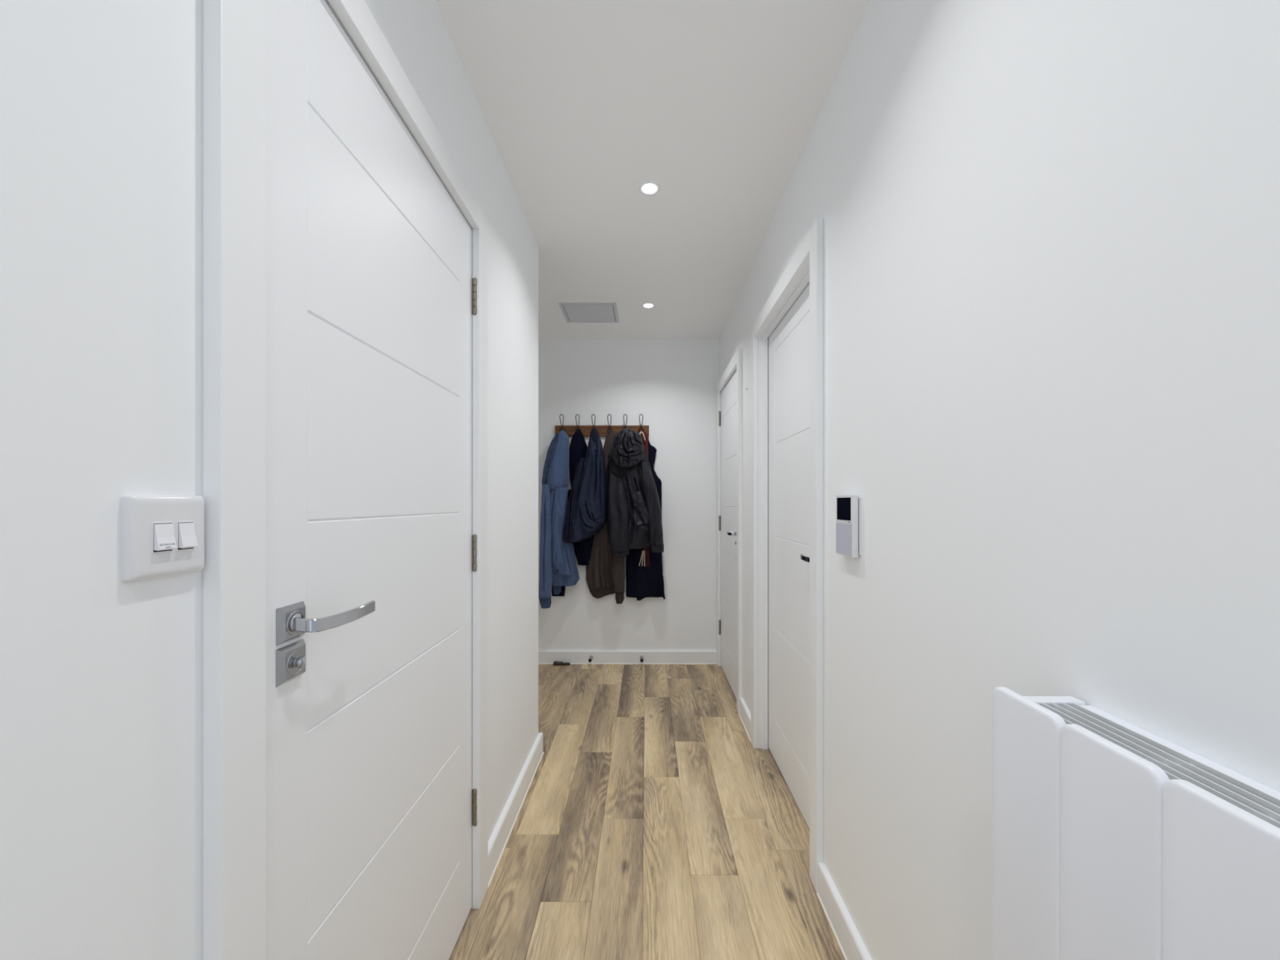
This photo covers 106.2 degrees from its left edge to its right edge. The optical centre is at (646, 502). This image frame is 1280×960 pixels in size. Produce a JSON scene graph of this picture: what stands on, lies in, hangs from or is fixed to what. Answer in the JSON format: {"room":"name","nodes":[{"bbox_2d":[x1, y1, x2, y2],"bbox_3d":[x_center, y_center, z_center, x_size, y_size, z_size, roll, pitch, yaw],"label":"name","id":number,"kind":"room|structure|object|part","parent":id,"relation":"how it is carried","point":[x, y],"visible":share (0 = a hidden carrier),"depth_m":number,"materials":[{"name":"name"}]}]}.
{"room":"home hallway","nodes":[
{"label":"home hallway","id":0,"kind":"room"},
{"bbox_2d":[0,0,538,959],"bbox_3d":[-0.930,-0.010,-0.115,0.840,2.400,4.770,0,0,0],"label":"wall","id":1,"kind":"structure","parent":0,"point":[101,100],"depth_m":0.46,"materials":[{"name":"white paint"}]},
{"bbox_2d":[120,493,204,582],"bbox_3d":[-0.501,0.035,0.506,0.018,0.086,0.080,0,0,0],"label":"light switch","id":2,"kind":"object","parent":1,"relation":"attached to","point":[162,535],"visible":1,"depth_m":0.49,"materials":[{"name":"white plastic"}]},
{"bbox_2d":[202,0,488,959],"bbox_3d":[-0.541,0.160,1.018,0.178,2.060,0.933,0,0,0],"label":"door","id":3,"kind":"structure","parent":1,"relation":"in","point":[345,243],"depth_m":0.78,"materials":[{"name":"white paint"}]},
{"bbox_3d":[-0.499,0.160,0.585,0.022,2.060,0.067,0,0,0],"label":"architrave","id":4,"kind":"part","parent":3,"relation":"part of","materials":[{"name":"white paint"}]},
{"bbox_3d":[-0.505,0.172,0.687,0.009,0.051,0.051,0,0,0],"label":"lever handle","id":5,"kind":"part","parent":3,"relation":"part of","materials":[{"name":"silver metal"}]},
{"bbox_3d":[-0.494,0.229,0.687,0.014,0.016,0.014,0,0,0],"label":"turn knob","id":6,"kind":"part","parent":3,"relation":"part of","materials":[{"name":"silver metal"}]},
{"bbox_3d":[-0.499,-0.835,1.012,0.022,0.070,0.787,0,0,0],"label":"architrave","id":7,"kind":"part","parent":3,"relation":"part of","materials":[{"name":"white paint"}]},
{"bbox_3d":[-0.499,0.160,1.444,0.022,2.060,0.079,0,0,0],"label":"architrave","id":8,"kind":"part","parent":3,"relation":"part of","materials":[{"name":"white paint"}]},
{"bbox_2d":[488,732,543,887],"bbox_3d":[-0.499,1.143,1.887,0.022,0.095,0.803,0,0,0],"label":"baseboard","id":9,"kind":"structure","parent":1,"relation":"attached to","point":[497,842],"depth_m":1.77,"materials":[{"name":"white paint"}]},
{"bbox_2d":[538,338,719,650],"bbox_3d":[-0.355,-0.010,3.610,2.190,2.400,0.100,0,0,0],"label":"wall","id":10,"kind":"structure","parent":0,"point":[672,383],"depth_m":3.56,"materials":[{"name":"white paint"}]},
{"bbox_2d":[588,655,593,662],"bbox_3d":[-0.408,1.143,3.505,0.031,0.031,0.074,0,0,0],"label":"buffer","id":11,"kind":"object","parent":10,"relation":"attached to","point":[590,657],"visible":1,"depth_m":3.51,"materials":[{"name":"silver metal"}]},
{"bbox_2d":[555,413,648,436],"bbox_3d":[-0.328,-0.564,3.527,0.693,0.156,0.066,0,0,0],"label":"coat rack","id":12,"kind":"object","parent":10,"relation":"attached to","point":[602,430],"visible":0.8,"depth_m":3.54,"materials":[{"name":"brown wood"}]},
{"bbox_2d":[538,430,579,608],"bbox_3d":[-0.631,0.114,3.458,0.287,1.278,0.144,0,0,0],"label":"jacket","id":13,"kind":"object","parent":12,"relation":"hanging from","point":[557,562],"visible":0.98,"depth_m":3.43,"materials":[{"name":"blue fabric"}]},
{"bbox_2d":[542,430,568,488],"bbox_3d":[-0.661,-0.311,3.474,0.193,0.428,0.101,0,0,0],"label":"hood","id":14,"kind":"object","parent":13,"relation":"attached to","point":[556,468],"depth_m":3.45,"materials":[{"name":"blue fabric"}]},
{"bbox_2d":[551,429,594,595],"bbox_3d":[-0.538,0.078,3.517,0.325,1.226,0.055,0,0,0],"label":"jumper","id":15,"kind":"object","parent":12,"relation":"hanging from","point":[578,446],"visible":0.31,"depth_m":3.52,"materials":[{"name":"fabric"}]},
{"bbox_2d":[563,427,606,542],"bbox_3d":[-0.441,-0.124,3.413,0.307,0.821,0.110,0,0,0],"label":"jacket","id":16,"kind":"object","parent":12,"relation":"hanging from","point":[586,513],"visible":1,"depth_m":3.39,"materials":[{"name":"fabric"}]},
{"bbox_2d":[586,430,625,604],"bbox_3d":[-0.299,0.101,3.493,0.290,1.259,0.095,0,0,0],"label":"jumper","id":17,"kind":"object","parent":12,"relation":"hanging from","point":[605,571],"visible":0.57,"depth_m":3.49,"materials":[{"name":"brown fabric"}]},
{"bbox_2d":[603,430,613,502],"bbox_3d":[-0.264,-0.264,3.504,0.116,0.528,0.071,0,0,0],"label":"hood","id":18,"kind":"object","parent":17,"relation":"attached to","point":[610,437],"depth_m":3.50,"materials":[{"name":"grey fabric"}]},
{"bbox_2d":[606,428,663,556],"bbox_3d":[-0.081,-0.071,3.407,0.412,0.901,0.154,0,0,0],"label":"jacket","id":19,"kind":"object","parent":12,"relation":"hanging from","point":[633,511],"visible":1,"depth_m":3.39,"materials":[{"name":"grey fabric"}]},
{"bbox_2d":[609,428,644,467],"bbox_3d":[-0.139,-0.385,3.382,0.246,0.273,0.104,0,0,0],"label":"hood","id":20,"kind":"object","parent":19,"relation":"attached to","point":[627,451],"depth_m":3.37,"materials":[{"name":"grey fabric"}]},
{"bbox_2d":[639,431,649,567],"bbox_3d":[-0.015,-0.021,3.474,0.079,0.977,0.048,0,0,0],"label":"scarf","id":21,"kind":"object","parent":12,"relation":"hanging from","point":[645,438],"visible":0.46,"depth_m":3.49,"materials":[{"name":"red fabric"}]},
{"bbox_2d":[626,439,665,600],"bbox_3d":[-0.006,0.118,3.515,0.289,1.192,0.052,0,0,0],"label":"long waistcoat","id":22,"kind":"object","parent":12,"relation":"hanging from","point":[642,582],"visible":0.59,"depth_m":3.51,"materials":[{"name":"black fabric"}]},
{"bbox_3d":[-0.040,0.508,3.501,0.108,0.410,0.018,0,0,0],"label":"panel","id":23,"kind":"part","parent":22,"relation":"part of","materials":[{"name":"black fabric"}]},
{"bbox_2d":[538,650,716,664],"bbox_3d":[-0.416,1.143,3.549,1.868,0.095,0.022,0,0,0],"label":"baseboard","id":24,"kind":"structure","parent":10,"relation":"attached to","point":[545,657],"depth_m":3.54,"materials":[{"name":"white paint"}]},
{"bbox_2d":[640,655,644,662],"bbox_3d":[-0.033,1.143,3.505,0.031,0.031,0.074,0,0,0],"label":"buffer","id":25,"kind":"object","parent":10,"relation":"attached to","point":[642,657],"visible":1,"depth_m":3.51,"materials":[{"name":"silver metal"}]},
{"bbox_2d":[448,664,844,959],"bbox_3d":[-0.380,1.250,0.530,2.240,0.120,6.260,0,0,0],"label":"floor","id":26,"kind":"structure","parent":0,"point":[650,824],"depth_m":1.69,"materials":[{"name":"brown wood"}]},
{"bbox_2d":[553,661,570,665],"bbox_3d":[-0.619,1.175,3.517,0.122,0.032,0.028,0,0,-7],"label":"wedge","id":27,"kind":"object","parent":26,"relation":"on","point":[555,663],"visible":1,"depth_m":3.51,"materials":[{"name":"rubber"}]},
{"bbox_2d":[435,0,870,338],"bbox_3d":[-0.380,-1.260,0.530,2.240,0.100,6.260,0,0,0],"label":"ceiling","id":28,"kind":"structure","parent":0,"point":[717,104],"depth_m":1.55,"materials":[{"name":"white paint"}]},
{"bbox_2d":[558,302,618,322],"bbox_3d":[-0.357,-1.208,3.067,0.349,0.006,0.311,0,0,0],"label":"access hatch","id":29,"kind":"object","parent":28,"relation":"attached to","point":[572,312],"visible":1,"depth_m":3.04,"materials":[{"name":"white paint"}]},
{"bbox_2d":[641,302,655,308],"bbox_3d":[0.012,-1.208,2.950,0.086,0.006,0.086,0,0,0],"label":"recessed light","id":30,"kind":"object","parent":28,"relation":"in","point":[648,304],"visible":1,"depth_m":2.94,"materials":[{"name":"white paint"}]},
{"bbox_2d":[638,180,660,195],"bbox_3d":[0.012,-1.208,1.850,0.086,0.006,0.086,0,0,0],"label":"recessed light","id":31,"kind":"object","parent":28,"relation":"in","point":[646,188],"visible":1,"depth_m":1.84,"materials":[{"name":"white paint"}]},
{"bbox_2d":[719,0,1279,959],"bbox_3d":[0.640,-0.010,0.530,0.200,2.400,6.060,0,0,0],"label":"wall","id":32,"kind":"structure","parent":0,"point":[1051,228],"depth_m":0.69,"materials":[{"name":"white paint"}]},
{"bbox_2d":[716,347,742,713],"bbox_3d":[0.571,0.160,3.127,0.178,2.060,0.854,0,0,0],"label":"door","id":33,"kind":"structure","parent":32,"relation":"in","point":[729,387],"depth_m":3.10,"materials":[{"name":"white paint"}]},
{"bbox_3d":[0.529,0.160,3.521,0.022,2.060,0.066,0,0,0],"label":"architrave","id":34,"kind":"part","parent":33,"relation":"part of","materials":[{"name":"white paint"}]},
{"bbox_3d":[0.529,-0.835,3.127,0.022,0.070,0.723,0,0,0],"label":"architrave","id":35,"kind":"part","parent":33,"relation":"part of","materials":[{"name":"white paint"}]},
{"bbox_3d":[0.529,0.160,2.732,0.022,2.060,0.065,0,0,0],"label":"architrave","id":36,"kind":"part","parent":33,"relation":"part of","materials":[{"name":"white paint"}]},
{"bbox_2d":[738,697,751,742],"bbox_3d":[0.529,1.143,2.545,0.022,0.095,0.311,0,0,0],"label":"baseboard","id":37,"kind":"structure","parent":32,"relation":"attached to","point":[744,714],"depth_m":2.55,"materials":[{"name":"white paint"}]},
{"bbox_2d":[751,217,823,892],"bbox_3d":[0.589,0.160,1.926,0.142,2.060,0.922,0,0,0],"label":"door","id":38,"kind":"structure","parent":32,"relation":"in","point":[787,334],"depth_m":1.92,"materials":[{"name":"white paint"}]},
{"bbox_3d":[0.529,0.160,2.354,0.022,2.060,0.065,0,0,0],"label":"architrave","id":39,"kind":"part","parent":38,"relation":"part of","materials":[{"name":"white paint"}]},
{"bbox_3d":[0.529,-0.835,1.925,0.022,0.070,0.794,0,0,0],"label":"architrave","id":40,"kind":"part","parent":38,"relation":"part of","materials":[{"name":"white paint"}]},
{"bbox_3d":[0.529,0.160,1.496,0.022,2.060,0.064,0,0,0],"label":"architrave","id":41,"kind":"part","parent":38,"relation":"part of","materials":[{"name":"white paint"}]},
{"bbox_2d":[816,862,871,959],"bbox_3d":[0.529,1.143,-0.518,0.022,0.095,3.964,0,0,0],"label":"baseboard","id":42,"kind":"structure","parent":32,"relation":"attached to","point":[852,947],"depth_m":1.30,"materials":[{"name":"white paint"}]},
{"bbox_2d":[835,494,861,557],"bbox_3d":[0.529,0.060,1.262,0.021,0.160,0.109,0,0,0],"label":"intercom","id":43,"kind":"object","parent":32,"relation":"attached to","point":[848,507],"visible":1,"depth_m":1.23,"materials":[{"name":"white plastic"}]},
{"bbox_3d":[0.520,0.096,1.265,0.002,0.081,0.102,0,0,0],"label":"speaker panel","id":44,"kind":"part","parent":43,"relation":"part of","materials":[{"name":"grey"}]},
{"bbox_3d":[0.538,0.059,1.261,0.004,0.145,0.106,0,0,0],"label":"plate","id":45,"kind":"part","parent":43,"relation":"part of","materials":[{"name":"white plastic"}]},
{"bbox_2d":[991,687,1279,959],"bbox_3d":[0.492,0.517,0.211,0.096,0.566,0.819,0,0,0],"label":"heater","id":46,"kind":"object","parent":32,"relation":"attached to","point":[1113,838],"visible":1,"depth_m":0.46,"materials":[{"name":"white metal"}]},
{"bbox_3d":[0.451,0.517,0.569,0.012,0.566,0.103,0,0,0],"label":"panel","id":47,"kind":"part","parent":46,"relation":"part of","materials":[{"name":"white metal"}]},
{"bbox_3d":[0.451,0.517,0.467,0.012,0.566,0.103,0,0,0],"label":"panel","id":48,"kind":"part","parent":46,"relation":"part of","materials":[{"name":"white metal"}]},
{"bbox_3d":[0.530,0.250,0.211,0.020,0.008,0.746,0,0,0],"label":"rail","id":49,"kind":"part","parent":46,"relation":"part of","materials":[{"name":"white metal"}]},
{"bbox_3d":[0.451,0.517,0.365,0.012,0.566,0.103,0,0,0],"label":"panel","id":50,"kind":"part","parent":46,"relation":"part of","materials":[{"name":"white metal"}]}
]}

